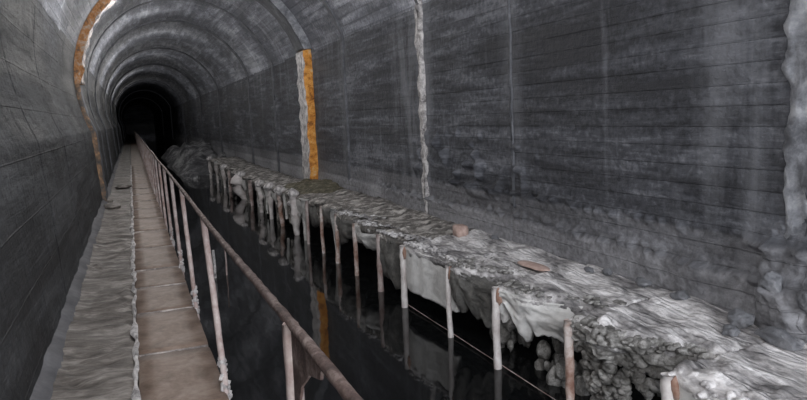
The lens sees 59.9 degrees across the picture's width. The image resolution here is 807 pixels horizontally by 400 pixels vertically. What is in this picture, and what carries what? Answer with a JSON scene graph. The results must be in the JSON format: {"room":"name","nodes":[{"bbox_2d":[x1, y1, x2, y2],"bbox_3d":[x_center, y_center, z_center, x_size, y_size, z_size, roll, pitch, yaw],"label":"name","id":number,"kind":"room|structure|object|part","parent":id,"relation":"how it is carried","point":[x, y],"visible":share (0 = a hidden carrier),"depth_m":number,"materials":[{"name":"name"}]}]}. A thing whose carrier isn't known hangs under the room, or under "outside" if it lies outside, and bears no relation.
{"room":"underground passage","nodes":[
{"label":"underground passage","id":0,"kind":"room"},
{"bbox_2d":[0,0,126,399],"bbox_3d":[-23.142,-6.036,57.001,0.338,3.175,137.620,-5,8,-21],"label":"wall","id":1,"kind":"structure","parent":0,"point":[51,198],"depth_m":6.19,"materials":[{"name":"concrete"}]},
{"bbox_2d":[30,135,126,399],"bbox_3d":[-23.245,-4.646,58.038,0.235,0.190,139.340,-5,8,-21],"label":"baseboard","id":2,"kind":"structure","parent":1,"relation":"attached to","point":[53,357],"depth_m":5.69,"materials":[{"name":"concrete"}]},
{"bbox_2d":[75,84,107,200],"bbox_3d":[-6.512,-1.177,14.614,0.440,2.542,0.612,-5,8,-21],"label":"rib","id":3,"kind":"object","parent":1,"relation":"attached to","point":[79,90],"visible":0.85,"depth_m":14.45,"materials":[{"name":"metal"}]},
{"bbox_2d":[50,134,134,399],"bbox_3d":[-22.760,-4.548,57.539,0.646,0.104,138.044,-5,8,-21],"label":"floor","id":4,"kind":"structure","parent":0,"point":[98,363],"depth_m":5.83,"materials":[{"name":"concrete"}]},
{"bbox_2d":[104,203,120,208],"bbox_3d":[-5.752,0.121,13.822,0.337,0.107,0.708,-5,8,-21],"label":"chunk","id":5,"kind":"object","parent":4,"relation":"on","point":[111,205],"visible":0.95,"depth_m":13.65,"materials":[{"name":"stone"}]},
{"bbox_2d":[115,184,131,188],"bbox_3d":[-7.229,-0.343,18.073,0.427,0.120,0.663,-5,8,-21],"label":"chunk","id":6,"kind":"object","parent":4,"relation":"on","point":[123,186],"visible":1,"depth_m":17.87,"materials":[{"name":"concrete"}]},
{"bbox_2d":[129,165,140,399],"bbox_3d":[-5.785,0.000,14.895,0.096,0.032,27.800,-5,8,-21],"label":"edge","id":7,"kind":"structure","parent":4,"relation":"on","point":[135,395],"depth_m":5.62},
{"bbox_2d":[130,140,138,387],"bbox_3d":[-22.332,-3.882,57.214,1.100,1.140,137.000,-5,8,-21],"label":"ledge","id":8,"kind":"object","parent":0,"point":[130,140],"visible":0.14,"depth_m":5.99,"materials":[{"name":"concrete"}]},
{"bbox_2d":[130,134,143,166],"bbox_3d":[-28.415,-6.255,73.524,0.477,0.065,99.890,-5,8,-21],"label":"deck","id":9,"kind":"object","parent":8,"relation":"on","point":[136,159],"visible":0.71,"depth_m":37.47,"materials":[{"name":"grey concrete"}]},
{"bbox_2d":[132,168,145,170],"bbox_3d":[-9.505,-1.069,25.135,0.490,0.079,1.506,-5,8,-21],"label":"paving slab","id":10,"kind":"object","parent":8,"relation":"on","point":[133,169],"visible":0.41,"depth_m":25.07,"materials":[{"name":"grey concrete"}]},
{"bbox_2d":[132,170,146,173],"bbox_3d":[-8.963,-0.920,23.743,0.483,0.077,1.505,-5,8,-21],"label":"paving slab","id":11,"kind":"object","parent":8,"relation":"on","point":[141,171],"visible":0.56,"depth_m":23.60,"materials":[{"name":"grey concrete"}]},
{"bbox_2d":[132,173,147,176],"bbox_3d":[-8.417,-0.771,22.354,0.487,0.078,1.504,-5,8,-21],"label":"paving slab","id":12,"kind":"object","parent":8,"relation":"on","point":[139,174],"visible":0.54,"depth_m":22.43,"materials":[{"name":"grey concrete"}]},
{"bbox_2d":[132,176,149,180],"bbox_3d":[-7.875,-0.622,20.964,0.490,0.078,1.503,-5,8,-21],"label":"paving slab","id":13,"kind":"object","parent":8,"relation":"on","point":[139,177],"visible":0.66,"depth_m":20.91,"materials":[{"name":"grey concrete"}]},
{"bbox_2d":[132,179,150,184],"bbox_3d":[-7.333,-0.473,19.572,0.485,0.077,1.503,-5,8,-21],"label":"paving slab","id":14,"kind":"object","parent":8,"relation":"on","point":[146,181],"visible":0.6,"depth_m":19.57,"materials":[{"name":"grey concrete"}]},
{"bbox_2d":[132,183,151,189],"bbox_3d":[-6.789,-0.324,18.182,0.485,0.079,1.504,-5,8,-21],"label":"paving slab","id":15,"kind":"object","parent":8,"relation":"on","point":[135,186],"visible":0.66,"depth_m":18.09,"materials":[{"name":"grey concrete"}]},
{"bbox_2d":[132,188,153,194],"bbox_3d":[-6.247,-0.174,16.791,0.483,0.079,1.502,-5,8,-21],"label":"paving slab","id":16,"kind":"object","parent":8,"relation":"on","point":[148,190],"visible":0.63,"depth_m":16.75,"materials":[{"name":"grey concrete"}]},
{"bbox_2d":[132,193,155,201],"bbox_3d":[-5.701,-0.027,15.402,0.490,0.080,1.503,-5,8,-21],"label":"paving slab","id":17,"kind":"object","parent":8,"relation":"on","point":[143,197],"visible":0.62,"depth_m":15.35,"materials":[{"name":"grey concrete"}]},
{"bbox_2d":[133,200,159,209],"bbox_3d":[-5.157,0.122,14.013,0.492,0.077,1.504,-5,8,-21],"label":"paving slab","id":18,"kind":"object","parent":8,"relation":"on","point":[138,204],"visible":0.73,"depth_m":13.94,"materials":[{"name":"grey concrete"}]},
{"bbox_2d":[133,208,162,219],"bbox_3d":[-4.615,0.271,12.623,0.490,0.077,1.504,-5,8,-21],"label":"paving slab","id":19,"kind":"object","parent":8,"relation":"on","point":[149,212],"visible":0.72,"depth_m":12.60,"materials":[{"name":"grey concrete"}]},
{"bbox_2d":[133,217,166,231],"bbox_3d":[-4.073,0.420,11.232,0.488,0.080,1.507,-5,8,-21],"label":"paving slab","id":20,"kind":"object","parent":8,"relation":"on","point":[157,223],"visible":0.73,"depth_m":11.14,"materials":[{"name":"grey concrete"}]},
{"bbox_2d":[134,230,172,248],"bbox_3d":[-3.522,0.572,9.818,0.484,0.079,1.553,-5,8,-21],"label":"paving slab","id":21,"kind":"object","parent":8,"relation":"on","point":[156,238],"visible":0.73,"depth_m":9.75,"materials":[{"name":"grey concrete"}]},
{"bbox_2d":[135,246,178,271],"bbox_3d":[-2.977,0.720,8.428,0.489,0.079,1.454,-5,8,-21],"label":"paving slab","id":22,"kind":"object","parent":8,"relation":"on","point":[162,257],"visible":0.77,"depth_m":8.31,"materials":[{"name":"grey concrete"}]},
{"bbox_2d":[135,267,186,288],"bbox_3d":[-2.555,0.838,7.338,0.485,0.078,0.905,-5,8,-21],"label":"paving slab","id":23,"kind":"object","parent":8,"relation":"on","point":[173,275],"visible":0.77,"depth_m":7.29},
{"bbox_2d":[136,283,192,314],"bbox_3d":[-2.209,0.932,6.457,0.484,0.078,1.003,-5,8,-21],"label":"paving slab","id":24,"kind":"object","parent":8,"relation":"on","point":[171,297],"visible":0.67,"depth_m":6.39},
{"bbox_2d":[136,307,207,357],"bbox_3d":[-1.820,1.039,5.461,0.483,0.077,1.152,-5,8,-21],"label":"paving slab","id":25,"kind":"object","parent":8,"relation":"on","point":[179,329],"visible":0.78,"depth_m":5.37,"materials":[{"name":"brown concrete"}]},
{"bbox_2d":[138,347,228,399],"bbox_3d":[-1.405,1.153,4.405,0.488,0.078,1.132,-5,8,-21],"label":"paving slab","id":26,"kind":"object","parent":8,"relation":"on","point":[190,374],"visible":0.93,"depth_m":4.43,"materials":[{"name":"brown concrete"}]},
{"bbox_2d":[133,129,363,399],"bbox_3d":[-17.616,-3.846,46.437,0.082,1.134,98.800,-5,8,-21],"label":"railing","id":27,"kind":"object","parent":8,"relation":"on","point":[304,360],"visible":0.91,"depth_m":3.17,"materials":[{"name":"metal"}]},
{"bbox_3d":[-7.857,-1.166,21.459,0.036,1.123,0.535,-5,8,-23],"label":"post","id":28,"kind":"part","parent":27,"relation":"part of","materials":[{"name":"metal"}]},
{"bbox_3d":[-7.187,-0.980,19.745,0.036,1.118,0.535,-5,8,-23],"label":"post","id":29,"kind":"part","parent":27,"relation":"part of","materials":[{"name":"metal"}]},
{"bbox_3d":[-6.517,-0.791,18.031,0.036,1.108,0.535,-5,8,-23],"label":"post","id":30,"kind":"part","parent":27,"relation":"part of","materials":[{"name":"metal"}]},
{"bbox_3d":[-5.847,-0.611,16.316,0.036,1.115,0.535,-5,8,-23],"label":"post","id":31,"kind":"part","parent":27,"relation":"part of","materials":[{"name":"metal"}]},
{"bbox_3d":[-5.179,-0.431,14.600,0.040,1.125,0.537,-5,8,-23],"label":"post","id":32,"kind":"part","parent":27,"relation":"part of","materials":[{"name":"metal"}]},
{"bbox_3d":[-4.527,-0.248,12.932,0.040,1.116,0.537,-5,8,-23],"label":"post","id":33,"kind":"part","parent":27,"relation":"part of","materials":[{"name":"metal"}]},
{"bbox_3d":[-3.875,-0.066,11.264,0.043,1.109,0.538,-5,8,-23],"label":"post","id":34,"kind":"part","parent":27,"relation":"part of","materials":[{"name":"metal"}]},
{"bbox_3d":[-3.223,0.109,9.595,0.044,1.118,0.538,-5,8,-23],"label":"post","id":35,"kind":"part","parent":27,"relation":"part of","materials":[{"name":"metal"}]},
{"bbox_3d":[-2.549,0.290,7.870,0.044,1.124,0.537,-5,8,-23],"label":"post","id":36,"kind":"part","parent":27,"relation":"part of","materials":[{"name":"metal"}]},
{"bbox_3d":[-1.897,0.473,6.203,0.044,1.114,0.538,-5,8,-23],"label":"post","id":37,"kind":"part","parent":27,"relation":"part of","materials":[{"name":"metal"}]},
{"bbox_3d":[-1.155,0.679,4.304,0.043,1.110,0.536,-5,8,-23],"label":"post","id":38,"kind":"part","parent":27,"relation":"part of","materials":[{"name":"metal"}]},
{"bbox_3d":[-0.306,0.905,2.129,0.051,1.110,0.100,-3,7,-1],"label":"post","id":39,"kind":"part","parent":27,"relation":"part of","materials":[{"name":"metal"}]},
{"bbox_3d":[-0.261,0.535,1.897,0.008,0.295,0.400,-5,8,-21],"label":"gusset plate","id":40,"kind":"part","parent":27,"relation":"part of","materials":[{"name":"metal"}]},
{"bbox_2d":[123,105,154,137],"bbox_3d":[-45.594,-13.338,120.697,5.519,6.670,0.001,-5,8,-21],"label":"wall","id":41,"kind":"structure","parent":0,"point":[139,118],"depth_m":120.71,"materials":[{"name":"concrete"}]},
{"bbox_2d":[38,0,430,115],"bbox_3d":[-21.281,-8.740,58.077,4.883,1.910,138.802,-5,8,-21],"label":"ceiling","id":42,"kind":"structure","parent":0,"point":[353,16],"depth_m":21.31,"materials":[{"name":"concrete"}]},
{"bbox_2d":[74,0,116,84],"bbox_3d":[-6.060,-3.587,14.485,1.598,2.330,0.578,-5,8,-21],"label":"rib","id":43,"kind":"object","parent":42,"relation":"attached to","point":[101,6],"visible":0.97,"depth_m":14.16,"materials":[{"name":"orange metal"}]},
{"bbox_2d":[118,90,172,140],"bbox_3d":[-25.593,-8.396,69.374,4.980,5.022,0.846,-5,8,-21],"label":"ring","id":44,"kind":"object","parent":42,"relation":"attached to","point":[163,98],"visible":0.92,"depth_m":68.92,"materials":[{"name":"concrete"}]},
{"bbox_2d":[115,79,185,145],"bbox_3d":[-19.401,-6.698,53.527,4.980,5.022,0.656,-5,8,-21],"label":"ring","id":45,"kind":"object","parent":42,"relation":"attached to","point":[145,79],"visible":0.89,"depth_m":53.35,"materials":[{"name":"concrete"}]},
{"bbox_2d":[110,63,203,152],"bbox_3d":[-14.059,-5.233,39.853,4.980,5.022,0.554,-5,8,-21],"label":"ring","id":46,"kind":"object","parent":42,"relation":"attached to","point":[183,74],"visible":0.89,"depth_m":39.48,"materials":[{"name":"concrete"}]},
{"bbox_2d":[104,47,222,159],"bbox_3d":[-10.891,-4.364,31.747,4.980,5.022,0.452,-5,8,-21],"label":"ring","id":47,"kind":"object","parent":42,"relation":"attached to","point":[189,56],"visible":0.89,"depth_m":31.67,"materials":[{"name":"concrete"}]},
{"bbox_2d":[95,19,254,173],"bbox_3d":[-7.641,-3.473,23.428,4.980,5.022,0.302,-5,8,-21],"label":"ring","id":48,"kind":"object","parent":42,"relation":"attached to","point":[168,20],"visible":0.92,"depth_m":23.17,"materials":[{"name":"concrete"}]},
{"bbox_2d":[87,0,279,182],"bbox_3d":[-6.040,-3.034,19.332,4.980,5.022,0.261,-5,8,-21],"label":"ring","id":49,"kind":"object","parent":42,"relation":"attached to","point":[208,3],"visible":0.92,"depth_m":19.51,"materials":[{"name":"concrete"}]},
{"bbox_2d":[256,0,311,51],"bbox_3d":[-3.864,-4.222,15.380,3.529,1.882,0.883,-5,8,-21],"label":"rib","id":50,"kind":"object","parent":42,"relation":"attached to","point":[278,9],"visible":1,"depth_m":15.64,"materials":[{"name":"concrete"}]},
{"bbox_2d":[141,137,660,399],"bbox_3d":[-20.097,-3.989,57.860,3.540,0.001,136.600,-5,8,-21],"label":"water","id":51,"kind":"object","parent":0,"point":[385,350],"visible":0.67,"depth_m":7.87,"materials":[{"name":"black liquid"}]},
{"bbox_2d":[184,172,200,179],"bbox_3d":[-8.695,-0.846,28.827,0.702,0.587,1.153,-5,8,-21],"label":"boulder","id":52,"kind":"object","parent":51,"relation":"in","point":[191,175],"visible":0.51,"depth_m":28.55,"materials":[{"name":"grey stone"}]},
{"bbox_2d":[161,140,225,175],"bbox_3d":[-13.782,-2.977,43.119,2.430,1.576,29.500,-5,8,-21],"label":"mound","id":53,"kind":"object","parent":51,"relation":"in","point":[190,157],"visible":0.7,"depth_m":36.41,"materials":[{"name":"grey stone"}]},
{"bbox_2d":[211,250,216,277],"bbox_3d":[-2.793,1.020,10.347,0.050,0.572,0.049,-5,8,-21],"label":"stake","id":54,"kind":"object","parent":51,"relation":"in","point":[212,251],"visible":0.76,"depth_m":10.32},
{"bbox_2d":[224,250,227,274],"bbox_3d":[-2.661,0.956,10.499,0.035,0.651,0.023,-5,8,-21],"label":"stake","id":55,"kind":"object","parent":51,"relation":"in","point":[224,250],"visible":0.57,"depth_m":10.49,"materials":[{"name":"paint"}]},
{"bbox_2d":[154,0,806,378],"bbox_3d":[-18.845,-5.856,58.968,0.301,4.320,138.117,-5,8,-21],"label":"wall","id":56,"kind":"structure","parent":0,"point":[649,138],"depth_m":6.60,"materials":[{"name":"concrete"}]},
{"bbox_2d":[207,156,244,179],"bbox_3d":[-6.990,-1.171,27.477,1.175,1.074,2.531,-5,8,-21],"label":"bench slab","id":57,"kind":"object","parent":56,"relation":"attached to","point":[212,161],"visible":0.73,"depth_m":27.73,"materials":[{"name":"concrete"}]},
{"bbox_3d":[-7.802,-1.174,28.343,0.193,0.937,0.252,-5,8,-21],"label":"post","id":58,"kind":"part","parent":57,"relation":"part of","materials":[{"name":"grey concrete"}]},
{"bbox_2d":[214,160,252,185],"bbox_3d":[-6.155,-0.892,25.374,1.158,0.976,2.181,-5,8,-21],"label":"bench slab","id":59,"kind":"object","parent":56,"relation":"attached to","point":[238,162],"visible":0.59,"depth_m":25.68,"materials":[{"name":"concrete"}]},
{"bbox_3d":[-6.949,-0.910,26.101,0.199,0.901,0.254,-5,8,-21],"label":"post","id":60,"kind":"part","parent":59,"relation":"part of","materials":[{"name":"grey concrete"}]},
{"bbox_2d":[220,163,259,189],"bbox_3d":[-5.521,-0.729,23.709,1.187,0.989,1.621,-5,8,-21],"label":"bench slab","id":61,"kind":"object","parent":56,"relation":"attached to","point":[224,168],"visible":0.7,"depth_m":23.97,"materials":[{"name":"concrete"}]},
{"bbox_3d":[-6.185,-0.691,24.152,0.197,0.863,0.226,-1,7,10],"label":"post","id":62,"kind":"part","parent":61,"relation":"part of","materials":[{"name":"grey concrete"}]},
{"bbox_2d":[227,166,273,191],"bbox_3d":[-4.770,-0.508,21.880,1.125,0.936,2.475,-5,8,-21],"label":"bench slab","id":63,"kind":"object","parent":56,"relation":"attached to","point":[258,169],"visible":0.52,"depth_m":22.13,"materials":[{"name":"concrete"}]},
{"bbox_3d":[-5.638,-0.537,22.765,0.142,0.850,0.199,-5,8,-21],"label":"post","id":64,"kind":"part","parent":63,"relation":"part of","materials":[{"name":"paint"}]},
{"bbox_2d":[230,171,286,202],"bbox_3d":[-4.128,-0.308,19.919,1.354,0.992,1.994,-5,8,-21],"label":"bench slab","id":65,"kind":"object","parent":56,"relation":"attached to","point":[240,179],"visible":0.76,"depth_m":20.29,"materials":[{"name":"concrete"}]},
{"bbox_3d":[-4.796,-0.324,20.517,0.536,0.934,0.397,-5,8,-21],"label":"post","id":66,"kind":"part","parent":65,"relation":"part of","materials":[{"name":"grey stone"}]},
{"bbox_3d":[-4.768,-0.744,20.479,0.287,0.210,0.350,-5,8,-21],"label":"white knob","id":67,"kind":"part","parent":65,"relation":"part of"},
{"bbox_2d":[248,175,299,206],"bbox_3d":[-3.389,-0.121,18.339,1.129,0.922,1.581,-5,8,-21],"label":"bench slab","id":68,"kind":"object","parent":56,"relation":"attached to","point":[251,183],"visible":0.51,"depth_m":18.64,"materials":[{"name":"concrete"}]},
{"bbox_3d":[-4.099,-0.109,18.819,0.144,0.841,0.180,-5,8,-21],"label":"post","id":69,"kind":"part","parent":68,"relation":"part of","materials":[{"name":"paint"}]},
{"bbox_2d":[263,182,284,220],"bbox_3d":[-2.459,0.100,15.861,1.194,1.030,1.282,-5,8,-21],"label":"bench slab","id":70,"kind":"object","parent":56,"relation":"attached to","point":[269,187],"visible":0.45,"depth_m":16.01,"materials":[{"name":"concrete"}]},
{"bbox_3d":[-3.064,-0.308,16.096,0.303,0.226,0.329,-5,8,-21],"label":"white knob","id":71,"kind":"part","parent":70,"relation":"part of","materials":[{"name":"grey stone"}]},
{"bbox_3d":[-3.050,0.165,16.148,0.159,0.882,0.155,-5,8,-21],"label":"post","id":72,"kind":"part","parent":70,"relation":"part of","materials":[{"name":"grey concrete"}]},
{"bbox_2d":[255,179,301,213],"bbox_3d":[-2.902,-0.005,17.030,1.172,0.972,1.466,-5,8,-21],"label":"bench slab","id":73,"kind":"object","parent":56,"relation":"attached to","point":[259,184],"visible":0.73,"depth_m":17.22,"materials":[{"name":"concrete"}]},
{"bbox_3d":[-3.548,0.028,17.424,0.241,0.865,0.252,-5,8,-21],"label":"post","id":74,"kind":"part","parent":73,"relation":"part of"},
{"bbox_3d":[-3.552,-0.403,17.343,0.251,0.204,0.336,-5,8,-21],"label":"white knob","id":75,"kind":"part","parent":73,"relation":"part of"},
{"bbox_2d":[273,185,290,225],"bbox_3d":[-2.001,0.212,14.701,1.182,1.036,1.554,-5,8,-21],"label":"bench slab","id":76,"kind":"object","parent":56,"relation":"attached to","point":[281,192],"visible":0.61,"depth_m":14.91,"materials":[{"name":"concrete"}]},
{"bbox_3d":[-2.659,-0.213,15.047,0.275,0.223,0.352,-5,8,-21],"label":"white knob","id":77,"kind":"part","parent":76,"relation":"part of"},
{"bbox_3d":[-2.641,0.264,15.080,0.145,0.896,0.186,-5,8,-21],"label":"post","id":78,"kind":"part","parent":76,"relation":"part of","materials":[{"name":"brown metal"}]},
{"bbox_2d":[284,178,343,198],"bbox_3d":[-2.053,-0.298,14.973,0.950,0.278,3.500,-5,8,-21],"label":"mound","id":79,"kind":"object","parent":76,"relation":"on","point":[305,186],"visible":0.77,"depth_m":14.56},
{"bbox_2d":[296,49,317,179],"bbox_3d":[-2.248,-1.930,16.343,0.224,3.097,0.874,-5,8,-21],"label":"pilaster","id":80,"kind":"object","parent":56,"relation":"attached to","point":[307,117],"visible":0.96,"depth_m":16.08,"materials":[{"name":"orange concrete"}]},
{"bbox_2d":[287,188,358,240],"bbox_3d":[-1.546,0.316,13.522,1.190,1.102,1.226,-5,8,-21],"label":"bench slab","id":81,"kind":"object","parent":56,"relation":"attached to","point":[296,201],"visible":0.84,"depth_m":13.61,"materials":[{"name":"concrete"}]},
{"bbox_3d":[-2.158,0.065,13.767,0.236,0.611,0.267,-8,9,-39],"label":"white knob","id":82,"kind":"part","parent":81,"relation":"part of","materials":[{"name":"grey stone"}]},
{"bbox_3d":[-2.126,0.389,13.774,0.205,0.945,0.220,-5,8,-21],"label":"post","id":83,"kind":"part","parent":81,"relation":"part of","materials":[{"name":"grey concrete"}]},
{"bbox_2d":[321,0,350,179],"bbox_3d":[-1.805,-2.419,13.304,1.473,4.676,0.181,-5,8,-21],"label":"joint","id":84,"kind":"object","parent":56,"relation":"attached to","point":[327,6],"visible":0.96,"depth_m":13.54,"materials":[{"name":"concrete"}]},
{"bbox_2d":[305,192,374,243],"bbox_3d":[-1.099,0.448,12.512,1.097,1.033,1.004,-5,8,-21],"label":"bench slab","id":85,"kind":"object","parent":56,"relation":"attached to","point":[312,208],"visible":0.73,"depth_m":12.46,"materials":[{"name":"concrete"}]},
{"bbox_3d":[-1.742,0.488,12.765,0.073,0.946,0.072,-5,8,-21],"label":"post","id":86,"kind":"part","parent":85,"relation":"part of","materials":[{"name":"paint"}]},
{"bbox_2d":[320,196,395,253],"bbox_3d":[-0.748,0.536,11.624,1.086,1.042,0.928,-5,8,-21],"label":"bench slab","id":87,"kind":"object","parent":56,"relation":"attached to","point":[327,212],"visible":0.66,"depth_m":11.59,"materials":[{"name":"concrete"}]},
{"bbox_3d":[-1.368,0.577,11.847,0.073,0.961,0.073,1,8,25],"label":"post","id":88,"kind":"part","parent":87,"relation":"part of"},
{"bbox_2d":[334,203,417,263],"bbox_3d":[-0.398,0.644,10.722,1.093,1.018,1.038,-5,8,-21],"label":"bench slab","id":89,"kind":"object","parent":56,"relation":"attached to","point":[343,219],"visible":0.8,"depth_m":10.66,"materials":[{"name":"concrete"}]},
{"bbox_3d":[-1.040,0.680,10.994,0.082,0.937,0.076,-5,8,-21],"label":"post","id":90,"kind":"part","parent":89,"relation":"part of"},
{"bbox_2d":[352,210,446,275],"bbox_3d":[-0.037,0.748,9.807,1.088,1.005,1.055,-5,8,-21],"label":"bench slab","id":91,"kind":"object","parent":56,"relation":"attached to","point":[364,231],"visible":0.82,"depth_m":9.77,"materials":[{"name":"concrete"}]},
{"bbox_3d":[-0.684,0.789,10.086,0.074,0.912,0.078,-5,8,-21],"label":"post","id":92,"kind":"part","parent":91,"relation":"part of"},
{"bbox_2d":[414,3,429,213],"bbox_3d":[0.276,-1.260,10.047,0.105,3.040,0.218,-5,8,-21],"label":"joint","id":93,"kind":"object","parent":56,"relation":"attached to","point":[418,12],"visible":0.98,"depth_m":9.97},
{"bbox_2d":[376,221,475,291],"bbox_3d":[0.315,0.855,8.908,1.089,0.984,0.930,-5,8,-21],"label":"bench slab","id":94,"kind":"object","parent":56,"relation":"attached to","point":[388,241],"visible":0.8,"depth_m":8.85,"materials":[{"name":"concrete"}]},
{"bbox_3d":[-0.305,0.895,9.126,0.082,0.905,0.085,-5,8,-21],"label":"post","id":95,"kind":"part","parent":94,"relation":"part of","materials":[{"name":"paint"}]},
{"bbox_2d":[399,229,533,333],"bbox_3d":[0.695,0.953,7.928,1.092,1.000,1.323,-5,8,-21],"label":"bench slab","id":96,"kind":"object","parent":56,"relation":"attached to","point":[423,263],"visible":0.8,"depth_m":7.80,"materials":[{"name":"concrete"}]},
{"bbox_3d":[0.005,0.983,8.329,0.088,0.901,0.086,-5,8,-21],"label":"post","id":97,"kind":"part","parent":96,"relation":"part of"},
{"bbox_2d":[452,224,468,236],"bbox_3d":[0.681,0.367,8.372,0.149,0.142,0.166,-5,8,-21],"label":"brick","id":98,"kind":"object","parent":96,"relation":"on","point":[459,230],"visible":0.98,"depth_m":8.31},
{"bbox_2d":[507,0,515,206],"bbox_3d":[1.118,-1.410,7.670,0.198,3.010,0.070,-5,8,-21],"label":"joint","id":99,"kind":"object","parent":56,"relation":"attached to","point":[508,1],"visible":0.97,"depth_m":7.72,"materials":[{"name":"concrete"}]},
{"bbox_2d":[445,247,584,359],"bbox_3d":[1.106,1.074,6.859,1.106,0.986,1.056,-5,8,-21],"label":"bench slab","id":100,"kind":"object","parent":56,"relation":"attached to","point":[469,282],"visible":0.75,"depth_m":6.78,"materials":[{"name":"concrete"}]},
{"bbox_3d":[0.470,1.112,7.145,0.068,0.897,0.072,-5,8,-21],"label":"post","id":101,"kind":"part","parent":100,"relation":"part of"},
{"bbox_2d":[518,260,550,270],"bbox_3d":[1.224,0.613,6.528,0.171,0.040,0.498,-5,8,-21],"label":"flake","id":102,"kind":"object","parent":100,"relation":"on","point":[533,265],"visible":1,"depth_m":6.49,"materials":[{"name":"pink brick"}]},
{"bbox_2d":[491,264,675,399],"bbox_3d":[1.491,1.178,5.894,1.091,0.986,1.151,-5,8,-21],"label":"bench slab","id":103,"kind":"object","parent":56,"relation":"attached to","point":[538,305],"visible":0.84,"depth_m":5.83,"materials":[{"name":"concrete"}]},
{"bbox_3d":[0.829,1.213,6.217,0.082,0.895,0.079,-5,8,-21],"label":"post","id":104,"kind":"part","parent":103,"relation":"part of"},
{"bbox_2d":[584,266,593,272],"bbox_3d":[1.662,0.625,6.271,0.072,0.052,0.103,-5,8,-21],"label":"stone","id":105,"kind":"object","parent":103,"relation":"on","point":[587,269],"visible":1,"depth_m":6.24,"materials":[{"name":"grey stone"}]},
{"bbox_2d":[602,268,612,275],"bbox_3d":[1.792,0.632,6.168,0.075,0.065,0.111,-4,7,-8],"label":"stone","id":106,"kind":"object","parent":103,"relation":"on","point":[608,271],"visible":1,"depth_m":6.13,"materials":[{"name":"grey stone"}]},
{"bbox_2d":[635,277,651,287],"bbox_3d":[1.969,0.682,5.739,0.115,0.083,0.166,-5,8,-21],"label":"stone","id":107,"kind":"object","parent":103,"relation":"on","point":[640,281],"visible":1,"depth_m":5.71,"materials":[{"name":"grey stone"}]},
{"bbox_2d":[563,294,765,399],"bbox_3d":[1.870,1.290,4.900,1.110,0.977,1.100,-5,8,-21],"label":"bench slab","id":108,"kind":"object","parent":56,"relation":"attached to","point":[652,336],"visible":0.95,"depth_m":4.84,"materials":[{"name":"concrete"}]},
{"bbox_3d":[1.233,1.324,5.191,0.075,0.892,0.081,-5,8,-21],"label":"post","id":109,"kind":"part","parent":108,"relation":"part of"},
{"bbox_2d":[669,290,690,299],"bbox_3d":[2.111,0.730,5.333,0.100,0.081,0.162,-5,8,-21],"label":"stone","id":110,"kind":"object","parent":108,"relation":"on","point":[678,295],"visible":0.95,"depth_m":5.30,"materials":[{"name":"grey stone"}]},
{"bbox_2d":[721,324,740,336],"bbox_3d":[2.161,0.865,4.625,0.109,0.084,0.128,-5,8,-21],"label":"lump","id":111,"kind":"object","parent":108,"relation":"on","point":[731,330],"visible":1,"depth_m":4.59,"materials":[{"name":"grey stone"}]},
{"bbox_2d":[727,308,754,328],"bbox_3d":[2.281,0.811,4.750,0.193,0.147,0.162,4,10,43],"label":"lump","id":112,"kind":"object","parent":108,"relation":"on","point":[737,317],"visible":0.95,"depth_m":4.70,"materials":[{"name":"grey stone"}]},
{"bbox_2d":[660,342,806,399],"bbox_3d":[2.259,1.426,3.909,1.111,0.915,1.172,-5,8,-21],"label":"bench slab","id":113,"kind":"object","parent":56,"relation":"attached to","point":[761,371],"visible":0.97,"depth_m":4.05,"materials":[{"name":"concrete"}]},
{"bbox_3d":[1.604,1.456,4.239,0.092,0.831,0.090,-5,8,-21],"label":"post","id":114,"kind":"part","parent":113,"relation":"part of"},
{"bbox_2d":[754,326,804,350],"bbox_3d":[2.360,0.860,4.396,0.112,0.121,0.348,-5,8,-21],"label":"lump","id":115,"kind":"object","parent":113,"relation":"on","point":[778,337],"visible":1,"depth_m":4.34,"materials":[{"name":"grey stone"}]},
{"bbox_2d":[758,271,782,292],"bbox_3d":[2.398,0.547,4.551,0.145,0.182,0.151,-5,8,-21],"label":"lump","id":116,"kind":"object","parent":56,"relation":"attached to","point":[771,281],"visible":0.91,"depth_m":4.50,"materials":[{"name":"grey stone"}]},
{"bbox_2d":[781,0,806,238],"bbox_3d":[2.494,-0.665,4.400,0.081,3.020,0.293,-5,8,-21],"label":"mineral deposit","id":117,"kind":"object","parent":56,"relation":"attached to","point":[794,67],"visible":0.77,"depth_m":4.43,"materials":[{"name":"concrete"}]},
{"bbox_2d":[795,291,806,311],"bbox_3d":[2.498,0.633,4.309,0.101,0.140,0.174,-5,8,-21],"label":"lump","id":118,"kind":"object","parent":56,"relation":"attached to","point":[801,298],"visible":1,"depth_m":4.31,"materials":[{"name":"grey stone"}]}
]}

